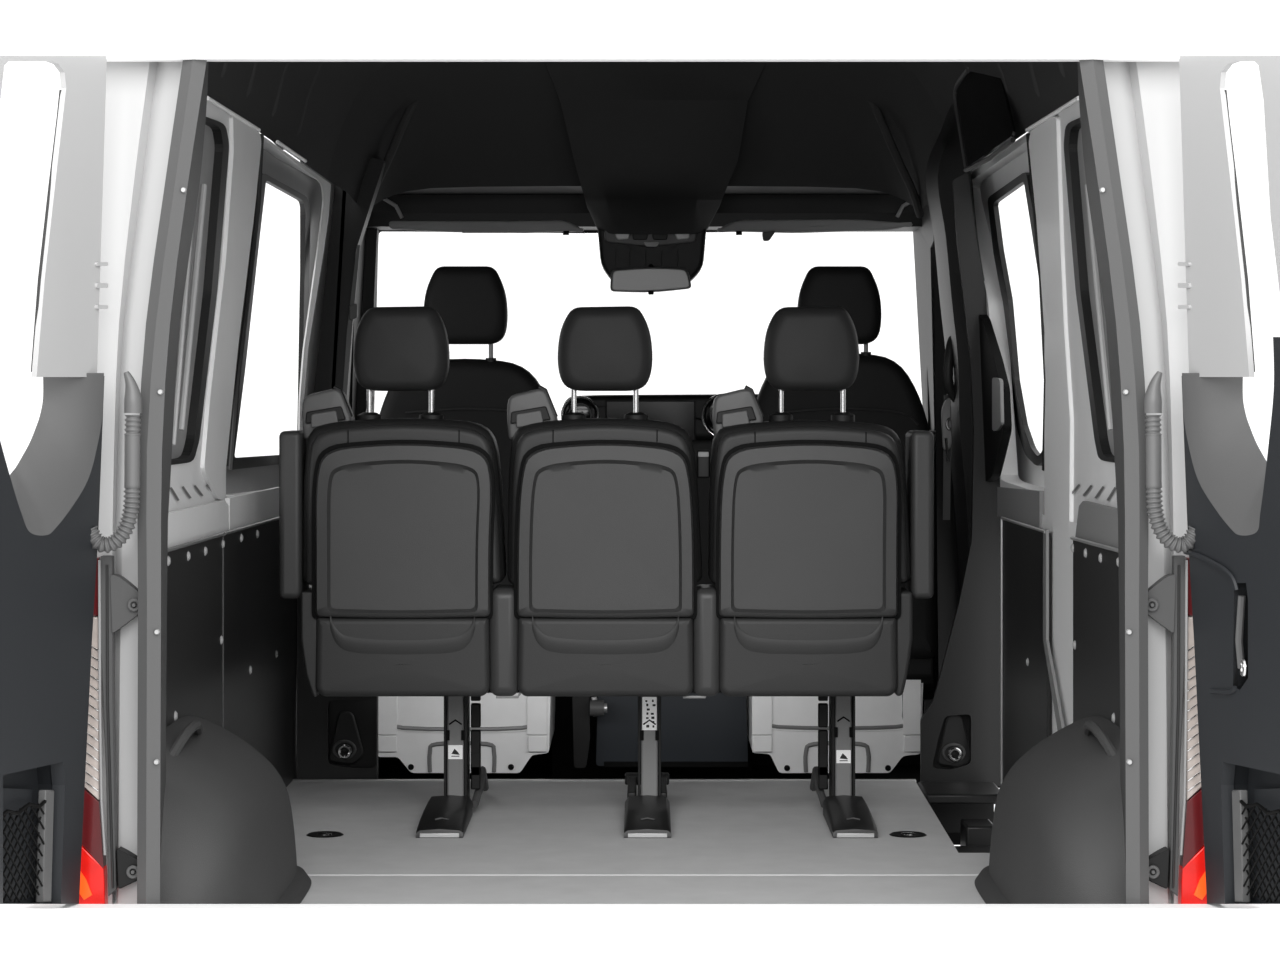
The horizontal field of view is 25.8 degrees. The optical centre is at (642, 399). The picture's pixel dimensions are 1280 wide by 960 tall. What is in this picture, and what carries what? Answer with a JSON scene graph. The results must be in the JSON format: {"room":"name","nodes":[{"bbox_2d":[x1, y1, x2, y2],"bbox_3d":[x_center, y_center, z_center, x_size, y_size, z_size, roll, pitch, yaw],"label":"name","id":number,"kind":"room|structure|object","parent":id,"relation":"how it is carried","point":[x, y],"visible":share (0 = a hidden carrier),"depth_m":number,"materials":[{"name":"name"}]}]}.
{"room":"vehicle interior","nodes":[
{"label":"vehicle interior","id":0,"kind":"room"},
{"bbox_2d":[160,62,207,863],"bbox_3d":[-0.761,0.138,4.635,0.076,1.430,0.179,0,0,-6],"label":"seal","id":1,"kind":"structure","parent":0,"point":[197,154],"depth_m":4.65,"materials":[{"name":"grey plastic"}]},
{"bbox_2d":[168,101,334,511],"bbox_3d":[-0.901,-0.076,6.893,0.132,1.062,4.329,0,0,0],"label":"wall","id":2,"kind":"structure","parent":0,"point":[188,475],"depth_m":6.94,"materials":[{"name":"metal"}]},
{"bbox_2d":[79,557,107,903],"bbox_3d":[-0.893,0.541,4.525,0.056,0.572,0.058,0,0,0],"label":"tail light","id":3,"kind":"object","parent":2,"relation":"attached to","point":[93,875],"visible":0.61,"depth_m":4.50,"materials":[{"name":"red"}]},
{"bbox_2d":[100,555,117,895],"bbox_3d":[-0.863,0.526,4.508,0.026,0.549,0.025,0,0,0],"label":"trim strip","id":4,"kind":"object","parent":2,"relation":"attached to","point":[107,561],"visible":1,"depth_m":4.50,"materials":[{"name":"grey plastic"}]},
{"bbox_2d":[116,847,136,888],"bbox_3d":[-0.830,0.756,4.506,0.039,0.064,0.036,0,0,0],"label":"bracket","id":5,"kind":"object","parent":2,"relation":"attached to","point":[126,860],"visible":0.94,"depth_m":4.50,"materials":[{"name":"black plastic"}]},
{"bbox_2d":[97,62,181,903],"bbox_3d":[-0.864,0.136,4.553,0.255,1.411,0.100,0,0,40],"label":"door frame","id":6,"kind":"structure","parent":2,"relation":"attached to","point":[140,103],"depth_m":4.53,"materials":[{"name":"grey paint"}]},
{"bbox_2d":[0,56,107,903],"bbox_3d":[-0.982,0.131,4.134,0.124,1.358,0.734,0,0,12],"label":"door","id":7,"kind":"structure","parent":6,"relation":"attached to","point":[49,503],"depth_m":4.34,"materials":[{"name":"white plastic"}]},
{"bbox_2d":[91,371,141,552],"bbox_3d":[-0.846,0.099,4.450,0.094,0.291,0.029,0,0,0],"label":"cable conduit","id":8,"kind":"object","parent":7,"relation":"attached to","point":[132,397],"visible":1,"depth_m":4.44,"materials":[{"name":"grey rubber"}]},
{"bbox_2d":[110,574,137,631],"bbox_3d":[-0.834,0.328,4.506,0.050,0.093,0.036,0,0,0],"label":"bracket","id":9,"kind":"object","parent":6,"relation":"attached to","point":[124,595],"visible":0.96,"depth_m":4.50,"materials":[{"name":"grey plastic"}]},
{"bbox_2d":[137,59,206,903],"bbox_3d":[-0.758,0.133,4.515,0.116,1.381,0.090,0,0,0],"label":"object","id":10,"kind":"object","parent":2,"relation":"attached to","point":[156,341],"visible":0.98,"depth_m":4.47,"materials":[{"name":"grey metal"}]},
{"bbox_2d":[170,484,211,500],"bbox_3d":[-0.863,0.174,5.361,0.001,0.030,0.552,0,0,0],"label":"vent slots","id":11,"kind":"structure","parent":2,"relation":"attached to","point":[207,485],"depth_m":5.29,"materials":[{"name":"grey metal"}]},
{"bbox_2d":[171,117,228,464],"bbox_3d":[-0.857,-0.216,5.212,0.048,0.669,0.872,0,0,0],"label":"window","id":12,"kind":"structure","parent":2,"relation":"in","point":[201,285],"depth_m":5.42,"materials":[{"name":"black glass"}]},
{"bbox_2d":[168,487,278,547],"bbox_3d":[-0.861,0.247,5.996,0.016,0.089,2.175,0,0,0],"label":"trim","id":13,"kind":"structure","parent":2,"relation":"attached to","point":[185,525],"depth_m":5.66,"materials":[{"name":"paint"}]},
{"bbox_2d":[201,115,260,499],"bbox_3d":[-0.854,-0.189,5.754,0.051,0.786,0.610,0,0,0],"label":"trim","id":14,"kind":"structure","parent":2,"relation":"attached to","point":[245,141],"depth_m":5.69,"materials":[{"name":"paint"}]},
{"bbox_2d":[207,96,260,131],"bbox_3d":[-0.828,-0.578,5.657,0.009,0.017,0.708,0,0,0],"label":"trim","id":15,"kind":"structure","parent":2,"relation":"attached to","point":[209,99],"depth_m":5.60,"materials":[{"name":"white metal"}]},
{"bbox_2d":[228,134,263,470],"bbox_3d":[-0.846,-0.216,5.945,0.015,0.726,0.270,0,0,6],"label":"trim","id":16,"kind":"structure","parent":2,"relation":"attached to","point":[259,184],"depth_m":5.94,"materials":[{"name":"black rubber"}]},
{"bbox_2d":[226,173,310,469],"bbox_3d":[-0.898,-0.176,6.941,0.081,0.686,1.392,0,0,0],"label":"window","id":17,"kind":"structure","parent":2,"relation":"in","point":[254,461],"depth_m":6.87,"materials":[{"name":"black rubber"}]},
{"bbox_2d":[221,62,322,149],"bbox_3d":[-0.820,-0.762,6.049,0.197,0.324,1.356,0,0,0],"label":"trim","id":18,"kind":"structure","parent":2,"relation":"attached to","point":[225,65],"depth_m":6.21,"materials":[{"name":"grey plastic"}]},
{"bbox_2d":[276,140,306,162],"bbox_3d":[-0.828,-0.585,6.579,0.009,0.010,0.518,0,0,0],"label":"trim","id":19,"kind":"structure","parent":2,"relation":"attached to","point":[278,142],"depth_m":6.54,"materials":[{"name":"white metal"}]},
{"bbox_2d":[332,196,366,419],"bbox_3d":[-0.881,0.230,8.225,0.108,1.700,0.850,0,0,0],"label":"pillar","id":20,"kind":"structure","parent":2,"relation":"in","point":[360,275],"depth_m":8.38,"materials":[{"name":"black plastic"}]},
{"bbox_2d":[297,597,377,778],"bbox_3d":[-0.752,0.703,6.870,0.197,0.472,0.020,0,0,0],"label":"wall","id":21,"kind":"structure","parent":0,"point":[313,762],"depth_m":6.86,"materials":[{"name":"black plastic"}]},
{"bbox_2d":[329,711,362,764],"bbox_3d":[-0.734,0.836,6.893,0.086,0.132,0.031,0,0,0],"label":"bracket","id":22,"kind":"object","parent":21,"relation":"attached to","point":[346,746],"visible":1,"depth_m":6.90,"materials":[{"name":"black plastic"}]},
{"bbox_2d":[293,779,915,780],"bbox_3d":[-0.096,0.947,6.825,1.528,0.037,0.014,0,0,0],"label":"trim","id":23,"kind":"structure","parent":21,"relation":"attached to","point":[293,779],"depth_m":6.82,"materials":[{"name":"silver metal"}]},
{"bbox_2d":[300,161,378,419],"bbox_3d":[-0.922,0.091,8.510,0.240,1.641,0.060,0,0,0],"label":"pillar","id":24,"kind":"structure","parent":0,"point":[372,234],"depth_m":8.48,"materials":[{"name":"grey plastic"}]},
{"bbox_2d":[314,158,384,777],"bbox_3d":[-0.853,0.196,7.840,0.257,1.788,0.080,0,0,0],"label":"wall","id":25,"kind":"structure","parent":0,"point":[356,216],"depth_m":7.80,"materials":[{"name":"black plastic"}]},
{"bbox_2d":[343,245,359,395],"bbox_3d":[-0.813,-0.209,7.768,0.050,0.446,0.015,0,0,0],"label":"belt","id":26,"kind":"object","parent":25,"relation":"hanging from","point":[353,307],"visible":0.98,"depth_m":7.77,"materials":[{"name":"black fabric"}]},
{"bbox_2d":[379,101,418,187],"bbox_3d":[-0.705,-0.739,7.877,0.313,0.436,0.081,0,0,43],"label":"trim","id":27,"kind":"structure","parent":25,"relation":"attached to","point":[406,116],"depth_m":7.82,"materials":[{"name":"grey plastic"}]},
{"bbox_2d":[349,374,350,405],"bbox_3d":[-0.870,0.265,7.890,0.100,1.730,0.001,0,0,0],"label":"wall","id":28,"kind":"structure","parent":0,"point":[350,374],"depth_m":7.89,"materials":[{"name":"black plastic"}]},
{"bbox_2d":[329,700,375,766],"bbox_3d":[-0.727,0.833,6.925,0.139,0.228,0.010,0,0,0],"label":"wall","id":29,"kind":"structure","parent":0,"point":[364,711],"depth_m":6.92,"materials":[{"name":"black plastic"}]},
{"bbox_2d":[327,62,942,231],"bbox_3d":[0.000,-0.733,8.010,1.680,0.425,1.220,0,0,0],"label":"ceiling","id":30,"kind":"structure","parent":0,"point":[472,124],"depth_m":7.96,"materials":[{"name":"grey"}]},
{"bbox_2d":[383,198,583,234],"bbox_3d":[-0.476,-0.549,8.317,0.601,0.114,0.046,0,0,0],"label":"sun visor","id":31,"kind":"object","parent":30,"relation":"attached to","point":[543,226],"visible":1,"depth_m":8.32,"materials":[{"name":"grey plastic"}]},
{"bbox_2d":[717,202,912,240],"bbox_3d":[0.519,-0.540,8.317,0.598,0.133,0.046,0,0,0],"label":"sun visor","id":32,"kind":"object","parent":30,"relation":"attached to","point":[768,227],"visible":1,"depth_m":8.32,"materials":[{"name":"grey plastic"}]},
{"bbox_2d":[286,781,989,903],"bbox_3d":[0.000,0.945,5.650,1.720,0.030,2.340,0,0,0],"label":"floor","id":33,"kind":"structure","parent":0,"point":[516,827],"depth_m":5.75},
{"bbox_2d":[160,715,310,903],"bbox_3d":[-0.758,0.749,5.045,0.253,0.362,0.950,0,0,0],"label":"wheel arch cover","id":34,"kind":"object","parent":33,"relation":"on","point":[228,835],"visible":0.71,"depth_m":4.80,"materials":[{"name":"black plastic"}]},
{"bbox_2d":[306,831,343,837],"bbox_3d":[-0.680,0.927,5.965,0.080,0.004,0.080,0,0,0],"label":"fastener","id":35,"kind":"object","parent":33,"relation":"on","point":[319,834],"visible":1,"depth_m":5.96,"materials":[{"name":"black plastic"}]},
{"bbox_2d":[279,306,933,837],"bbox_3d":[-0.079,0.364,6.238,1.409,1.131,0.644,0,0,0],"label":"seat","id":36,"kind":"object","parent":33,"relation":"on","point":[395,527],"visible":1,"depth_m":5.95,"materials":[{"name":"black"}]},
{"bbox_2d":[307,424,500,584],"bbox_3d":[-0.513,0.229,5.984,0.416,0.353,0.035,0,0,0],"label":"seat back","id":37,"kind":"object","parent":36,"relation":"on","point":[393,522],"depth_m":5.95,"materials":[{"name":"black plastic"}]},
{"bbox_2d":[451,749,459,756],"bbox_3d":[-0.419,0.789,6.247,0.019,0.018,0.001,0,0,0],"label":"print","id":38,"kind":"object","parent":36,"relation":"attached to","point":[454,752],"depth_m":6.25,"materials":[{"name":"black"}]},
{"bbox_2d":[511,424,698,583],"bbox_3d":[-0.082,0.229,5.984,0.402,0.353,0.035,0,0,0],"label":"seat back","id":39,"kind":"object","parent":36,"relation":"on","point":[596,522],"depth_m":5.95,"materials":[{"name":"black plastic"}]},
{"bbox_2d":[645,700,655,727],"bbox_3d":[0.017,0.702,6.247,0.023,0.062,0.001,0,0,0],"label":"print","id":40,"kind":"object","parent":36,"relation":"on","point":[650,705],"depth_m":6.25,"materials":[{"name":"black"}]},
{"bbox_2d":[713,426,906,583],"bbox_3d":[0.358,0.231,5.984,0.416,0.349,0.035,0,0,0],"label":"seat back","id":41,"kind":"object","parent":36,"relation":"on","point":[799,522],"depth_m":5.95,"materials":[{"name":"black plastic"}]},
{"bbox_2d":[840,754,847,760],"bbox_3d":[0.450,0.800,6.247,0.019,0.018,0.001,0,0,0],"label":"print","id":42,"kind":"object","parent":36,"relation":"attached to","point":[843,757],"depth_m":6.25,"materials":[{"name":"black"}]},
{"bbox_2d":[307,874,978,874],"bbox_3d":[0.000,0.929,5.463,1.320,0.001,0.008,0,0,0],"label":"trim","id":43,"kind":"structure","parent":33,"relation":"on","point":[307,874],"depth_m":5.46,"materials":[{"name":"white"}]},
{"bbox_2d":[889,831,926,837],"bbox_3d":[0.567,0.927,5.965,0.080,0.004,0.080,0,0,0],"label":"fastener","id":44,"kind":"object","parent":33,"relation":"on","point":[905,834],"visible":1,"depth_m":5.96,"materials":[{"name":"black plastic"}]},
{"bbox_2d":[917,783,993,832],"bbox_3d":[0.000,1.001,6.848,1.720,0.118,0.024,0,0,0],"label":"trim","id":45,"kind":"structure","parent":33,"relation":"attached to","point":[950,816],"depth_m":6.84,"materials":[{"name":"black plastic"}]},
{"bbox_2d":[975,715,1125,903],"bbox_3d":[0.758,0.749,5.045,0.253,0.362,0.950,0,0,0],"label":"wheel arch cover","id":46,"kind":"object","parent":33,"relation":"on","point":[1057,835],"visible":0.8,"depth_m":4.80,"materials":[{"name":"black plastic"}]},
{"bbox_2d":[207,62,1078,178],"bbox_3d":[0.000,-0.765,5.950,1.676,0.360,2.900,0,0,0],"label":"ceiling","id":47,"kind":"structure","parent":0,"point":[336,86],"depth_m":6.37,"materials":[{"name":"grey"}]},
{"bbox_2d":[953,68,1015,171],"bbox_3d":[0.787,-0.672,6.446,0.018,0.257,0.706,0,0,-4],"label":"panel","id":48,"kind":"object","parent":47,"relation":"attached to","point":[985,123],"visible":0.84,"depth_m":6.46,"materials":[{"name":"black plastic"}]},
{"bbox_2d":[552,696,751,776],"bbox_3d":[0.025,0.900,7.850,0.563,0.450,0.001,0,0,0],"label":"wall","id":49,"kind":"structure","parent":0,"point":[562,739],"depth_m":7.85,"materials":[{"name":"black plastic"}]},
{"bbox_2d":[545,62,765,233],"bbox_3d":[0.034,-0.700,7.990,0.602,0.441,0.860,0,0,0],"label":"ceiling","id":50,"kind":"structure","parent":0,"point":[655,146],"depth_m":7.83,"materials":[{"name":"grey"}]},
{"bbox_2d":[597,227,705,280],"bbox_3d":[0.026,-0.422,8.146,0.318,0.192,0.148,0,0,0],"label":"console","id":51,"kind":"object","parent":50,"relation":"attached to","point":[617,251],"visible":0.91,"depth_m":8.10,"materials":[{"name":"black plastic"}]},
{"bbox_2d":[610,264,690,294],"bbox_3d":[0.022,-0.356,8.086,0.234,0.104,0.081,0,0,0],"label":"mirror","id":52,"kind":"object","parent":51,"relation":"attached to","point":[650,279],"visible":1,"depth_m":8.05,"materials":[{"name":"grey mirror"}]},
{"bbox_2d":[612,269,688,290],"bbox_3d":[0.022,-0.347,8.051,0.222,0.063,0.010,0,0,0],"label":"mirror glass","id":53,"kind":"object","parent":52,"relation":"attached to","point":[622,279],"depth_m":8.05,"materials":[{"name":"grey mirror"}]},
{"bbox_2d":[604,230,696,246],"bbox_3d":[0.022,-0.471,8.091,0.268,0.056,0.038,0,0,0],"label":"light","id":54,"kind":"object","parent":51,"relation":"attached to","point":[610,240],"depth_m":8.08,"materials":[{"name":"black plastic"}]},
{"bbox_2d":[381,654,938,764],"bbox_3d":[-0.038,0.929,8.100,1.916,0.464,0.001,0,0,0],"label":"wall","id":55,"kind":"structure","parent":0,"point":[928,692],"depth_m":8.10,"materials":[{"name":"black plastic"}]},
{"bbox_2d":[378,765,959,844],"bbox_3d":[0.000,1.075,7.817,1.720,0.030,1.965,0,0,0],"label":"floor","id":56,"kind":"structure","parent":0,"point":[387,771],"depth_m":7.88,"materials":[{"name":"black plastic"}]},
{"bbox_2d":[378,266,554,772],"bbox_3d":[-0.466,0.317,7.563,0.522,1.335,0.574,0,0,0],"label":"seat","id":57,"kind":"object","parent":56,"relation":"on","point":[470,301],"visible":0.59,"depth_m":7.30,"materials":[{"name":"black fabric"}]},
{"bbox_2d":[572,696,606,767],"bbox_3d":[-0.143,0.868,7.464,0.094,0.236,0.072,0,0,0],"label":"parking brake","id":58,"kind":"object","parent":56,"relation":"on","point":[583,707],"visible":0.87,"depth_m":7.47,"materials":[{"name":"black plastic"}]},
{"bbox_2d":[596,693,747,766],"bbox_3d":[0.079,0.888,7.555,0.411,0.207,0.030,0,0,0],"label":"panel","id":59,"kind":"object","parent":56,"relation":"on","point":[710,731],"visible":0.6,"depth_m":7.55,"materials":[{"name":"black plastic"}]},
{"bbox_2d":[746,266,937,772],"bbox_3d":[0.515,0.317,7.563,0.522,1.335,0.574,0,0,0],"label":"seat","id":60,"kind":"object","parent":56,"relation":"on","point":[785,728],"visible":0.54,"depth_m":7.31,"materials":[{"name":"black fabric"}]},
{"bbox_2d":[906,657,934,686],"bbox_3d":[0.515,0.680,7.600,0.513,0.160,0.500,0,0,0],"label":"seat cushion","id":61,"kind":"object","parent":60,"relation":"on","point":[921,671],"depth_m":7.35,"materials":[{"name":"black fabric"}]},
{"bbox_2d":[934,243,957,674],"bbox_3d":[0.870,0.265,7.890,0.100,1.730,0.001,0,0,0],"label":"wall","id":62,"kind":"structure","parent":0,"point":[947,554],"depth_m":7.89,"materials":[{"name":"black plastic"}]},
{"bbox_2d":[925,700,969,768],"bbox_3d":[0.766,0.847,6.955,0.127,0.199,0.010,0,0,0],"label":"wall","id":63,"kind":"structure","parent":0,"point":[966,718],"depth_m":6.95,"materials":[{"name":"black plastic"}]},
{"bbox_2d":[937,715,969,766],"bbox_3d":[0.775,0.847,6.923,0.086,0.132,0.031,0,0,0],"label":"anchor plate","id":64,"kind":"object","parent":63,"relation":"attached to","point":[954,751],"visible":1,"depth_m":6.93,"materials":[{"name":"black plastic"}]},
{"bbox_2d":[925,167,977,601],"bbox_3d":[0.927,0.091,8.510,0.232,1.641,0.060,0,0,0],"label":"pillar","id":65,"kind":"structure","parent":0,"point":[926,376],"depth_m":8.48,"materials":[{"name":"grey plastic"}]},
{"bbox_2d":[920,103,1000,787],"bbox_3d":[0.834,0.060,7.265,0.220,1.994,0.670,0,0,0],"label":"trim","id":66,"kind":"structure","parent":0,"point":[945,162],"depth_m":6.98,"materials":[{"name":"black plastic"}]},
{"bbox_2d":[941,395,951,519],"bbox_3d":[0.805,0.152,7.340,0.041,0.330,0.047,0,0,0],"label":"belt","id":67,"kind":"object","parent":66,"relation":"hanging from","point":[945,412],"visible":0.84,"depth_m":7.36,"materials":[{"name":"black fabric"}]},
{"bbox_2d":[943,336,953,402],"bbox_3d":[0.811,-0.080,7.175,0.085,0.220,0.150,0,0,0],"label":"handle","id":68,"kind":"object","parent":66,"relation":"attached to","point":[948,358],"visible":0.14,"depth_m":7.13,"materials":[{"name":"black plastic"}]},
{"bbox_2d":[971,101,1116,733],"bbox_3d":[0.902,0.263,6.893,0.132,1.739,4.329,0,0,0],"label":"wall","id":69,"kind":"structure","parent":0,"point":[1089,469],"depth_m":5.75,"materials":[{"name":"paint"}]},
{"bbox_2d":[867,100,923,217],"bbox_3d":[0.705,-0.739,7.877,0.313,0.436,0.081,0,0,-43],"label":"trim","id":70,"kind":"structure","parent":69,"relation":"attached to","point":[879,117],"depth_m":7.84,"materials":[{"name":"grey plastic"}]},
{"bbox_2d":[913,204,935,430],"bbox_3d":[0.881,0.230,8.225,0.108,1.700,0.850,0,0,0],"label":"pillar","id":71,"kind":"structure","parent":69,"relation":"in","point":[923,238],"depth_m":8.42,"materials":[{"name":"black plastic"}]},
{"bbox_2d":[979,315,1011,481],"bbox_3d":[0.849,-0.003,6.779,0.037,0.433,0.558,0,0,0],"label":"trim","id":72,"kind":"structure","parent":69,"relation":"attached to","point":[996,401],"depth_m":6.70,"materials":[{"name":"black plastic"}]},
{"bbox_2d":[963,62,1064,130],"bbox_3d":[0.820,-0.762,6.049,0.197,0.324,1.356,0,0,0],"label":"trim","id":73,"kind":"structure","parent":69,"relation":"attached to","point":[1060,65],"depth_m":5.83,"materials":[{"name":"grey plastic"}]},
{"bbox_2d":[988,173,1041,465],"bbox_3d":[0.898,-0.179,6.560,0.079,0.667,0.813,0,0,0],"label":"window","id":74,"kind":"structure","parent":69,"relation":"in","point":[1030,450],"depth_m":6.78,"materials":[{"name":"black rubber"}]},
{"bbox_2d":[1000,517,1063,785],"bbox_3d":[0.855,0.635,6.143,0.021,0.724,0.995,0,0,0],"label":"panel","id":75,"kind":"object","parent":69,"relation":"attached to","point":[1027,673],"visible":0.84,"depth_m":6.23,"materials":[{"name":"black plastic"}]},
{"bbox_2d":[1026,133,1044,470],"bbox_3d":[0.850,-0.212,5.954,0.034,0.726,0.132,0,0,-7],"label":"trim","id":76,"kind":"structure","parent":69,"relation":"attached to","point":[1027,134],"depth_m":5.93,"materials":[{"name":"black rubber"}]},
{"bbox_2d":[1029,116,1073,531],"bbox_3d":[0.865,0.084,5.835,0.073,1.318,0.523,0,0,0],"label":"trim","id":77,"kind":"structure","parent":69,"relation":"attached to","point":[1045,139],"depth_m":5.73,"materials":[{"name":"white metal"}]},
{"bbox_2d":[1025,96,1078,131],"bbox_3d":[0.828,-0.578,5.657,0.009,0.017,0.708,0,0,0],"label":"trim","id":78,"kind":"structure","parent":69,"relation":"attached to","point":[1075,99],"depth_m":5.61,"materials":[{"name":"white metal"}]},
{"bbox_2d":[997,487,1117,547],"bbox_3d":[0.860,0.238,5.826,0.013,0.085,1.839,0,0,0],"label":"trim","id":79,"kind":"structure","parent":69,"relation":"attached to","point":[1098,523],"depth_m":5.49,"materials":[{"name":"grey"}]},
{"bbox_2d":[1064,118,1114,462],"bbox_3d":[0.857,-0.215,5.166,0.047,0.659,0.781,0,0,0],"label":"window","id":80,"kind":"structure","parent":69,"relation":"in","point":[1092,320],"depth_m":5.37,"materials":[{"name":"black glass"}]},
{"bbox_2d":[1072,484,1115,500],"bbox_3d":[0.863,0.174,5.361,0.001,0.030,0.552,0,0,0],"label":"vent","id":81,"kind":"structure","parent":69,"relation":"attached to","point":[1078,485],"depth_m":5.30,"materials":[{"name":"grey metal"}]},
{"bbox_2d":[1070,536,1119,726],"bbox_3d":[0.855,0.653,5.186,0.022,0.780,0.753,0,0,0],"label":"panel","id":82,"kind":"object","parent":69,"relation":"attached to","point":[1096,667],"visible":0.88,"depth_m":5.24,"materials":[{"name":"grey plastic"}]},
{"bbox_2d":[1079,59,1148,903],"bbox_3d":[0.758,0.133,4.515,0.116,1.381,0.090,0,0,0],"label":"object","id":83,"kind":"object","parent":69,"relation":"attached to","point":[1129,341],"visible":1,"depth_m":4.47,"materials":[{"name":"grey metal"}]},
{"bbox_2d":[1104,62,1188,903],"bbox_3d":[0.864,0.136,4.553,0.255,1.411,0.100,0,0,-40],"label":"door frame","id":84,"kind":"structure","parent":69,"relation":"attached to","point":[1144,97],"depth_m":4.53,"materials":[{"name":"grey paint"}]},
{"bbox_2d":[1149,847,1169,888],"bbox_3d":[0.830,0.756,4.506,0.039,0.064,0.036,0,0,0],"label":"bracket","id":85,"kind":"object","parent":84,"relation":"attached to","point":[1158,860],"visible":0.95,"depth_m":4.50,"materials":[{"name":"black plastic"}]},
{"bbox_2d":[1148,574,1175,631],"bbox_3d":[0.834,0.328,4.506,0.050,0.093,0.036,0,0,0],"label":"bracket","id":86,"kind":"object","parent":84,"relation":"attached to","point":[1161,595],"visible":0.93,"depth_m":4.50,"materials":[{"name":"grey plastic"}]},
{"bbox_2d":[1178,56,1279,903],"bbox_3d":[0.982,0.131,4.134,0.124,1.358,0.734,0,0,-12],"label":"door","id":87,"kind":"structure","parent":84,"relation":"attached to","point":[1233,493],"depth_m":4.33,"materials":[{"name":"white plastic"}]},
{"bbox_2d":[1144,371,1194,552],"bbox_3d":[0.846,0.099,4.450,0.094,0.291,0.029,0,0,0],"label":"cable conduit","id":88,"kind":"object","parent":87,"relation":"attached to","point":[1153,397],"visible":1,"depth_m":4.44,"materials":[{"name":"grey rubber"}]},
{"bbox_2d":[1168,555,1185,895],"bbox_3d":[0.863,0.526,4.508,0.026,0.549,0.025,0,0,0],"label":"trim strip","id":89,"kind":"object","parent":69,"relation":"attached to","point":[1178,561],"visible":1,"depth_m":4.50,"materials":[{"name":"grey plastic"}]},
{"bbox_2d":[1178,557,1206,903],"bbox_3d":[0.893,0.541,4.525,0.056,0.572,0.058,0,0,0],"label":"tail light","id":90,"kind":"object","parent":69,"relation":"attached to","point":[1192,875],"visible":0.57,"depth_m":4.50,"materials":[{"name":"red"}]},
{"bbox_2d":[1078,62,1125,863],"bbox_3d":[0.761,0.138,4.635,0.076,1.430,0.179,0,0,6],"label":"seal","id":91,"kind":"structure","parent":0,"point":[1088,154],"depth_m":4.65,"materials":[{"name":"grey plastic"}]},
{"bbox_3d":[-0.866,0.697,6.424,0.009,0.911,3.232,0,0,0],"label":"wall","id":92,"kind":"structure","parent":0,"visible":0},
{"bbox_2d":[166,532,224,727],"bbox_3d":[-0.855,0.653,5.246,0.022,0.780,0.873,0,0,0],"label":"panel","id":93,"kind":"object","parent":92,"relation":"attached to","point":[195,569],"visible":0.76,"depth_m":5.32,"materials":[{"name":"black plastic"}]},
{"bbox_2d":[222,516,296,786],"bbox_3d":[-0.855,0.649,6.292,0.021,0.764,1.320,0,0,0],"label":"panel","id":94,"kind":"object","parent":92,"relation":"attached to","point":[260,625],"visible":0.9,"depth_m":6.22,"materials":[{"name":"black plastic"}]},
{"bbox_3d":[0.810,1.160,6.400,0.340,0.020,1.400,0,0,0],"label":"step","id":95,"kind":"structure","parent":0,"visible":0},
{"bbox_2d":[917,782,998,852],"bbox_3d":[0.760,1.042,6.272,0.240,0.215,1.135,0,0,0],"label":"step","id":96,"kind":"structure","parent":95,"relation":"on","point":[975,834],"depth_m":6.62,"materials":[{"name":"black plastic"}]},
{"bbox_3d":[0.000,0.605,8.525,1.800,0.950,0.050,0,0,0],"label":"wall","id":97,"kind":"structure","parent":0,"visible":0},
{"bbox_2d":[374,230,717,402],"bbox_3d":[0.000,-0.230,8.570,1.921,0.828,0.020,0,0,0],"label":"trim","id":98,"kind":"structure","parent":97,"relation":"attached to","point":[584,231],"depth_m":8.56,"materials":[{"name":"black plastic"}]},
{"bbox_2d":[561,393,936,586],"bbox_3d":[0.000,0.280,8.271,1.720,0.599,0.458,0,0,0],"label":"dashboard","id":99,"kind":"object","parent":97,"relation":"attached to","point":[691,412],"visible":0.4,"depth_m":8.06,"materials":[{"name":"black plastic"}]},
{"bbox_2d":[563,394,757,439],"bbox_3d":[0.081,0.049,8.174,0.632,0.133,0.252,0,0,0],"label":"dashboard","id":100,"kind":"object","parent":99,"relation":"attached to","point":[691,412],"depth_m":8.05,"materials":[{"name":"black plastic"}]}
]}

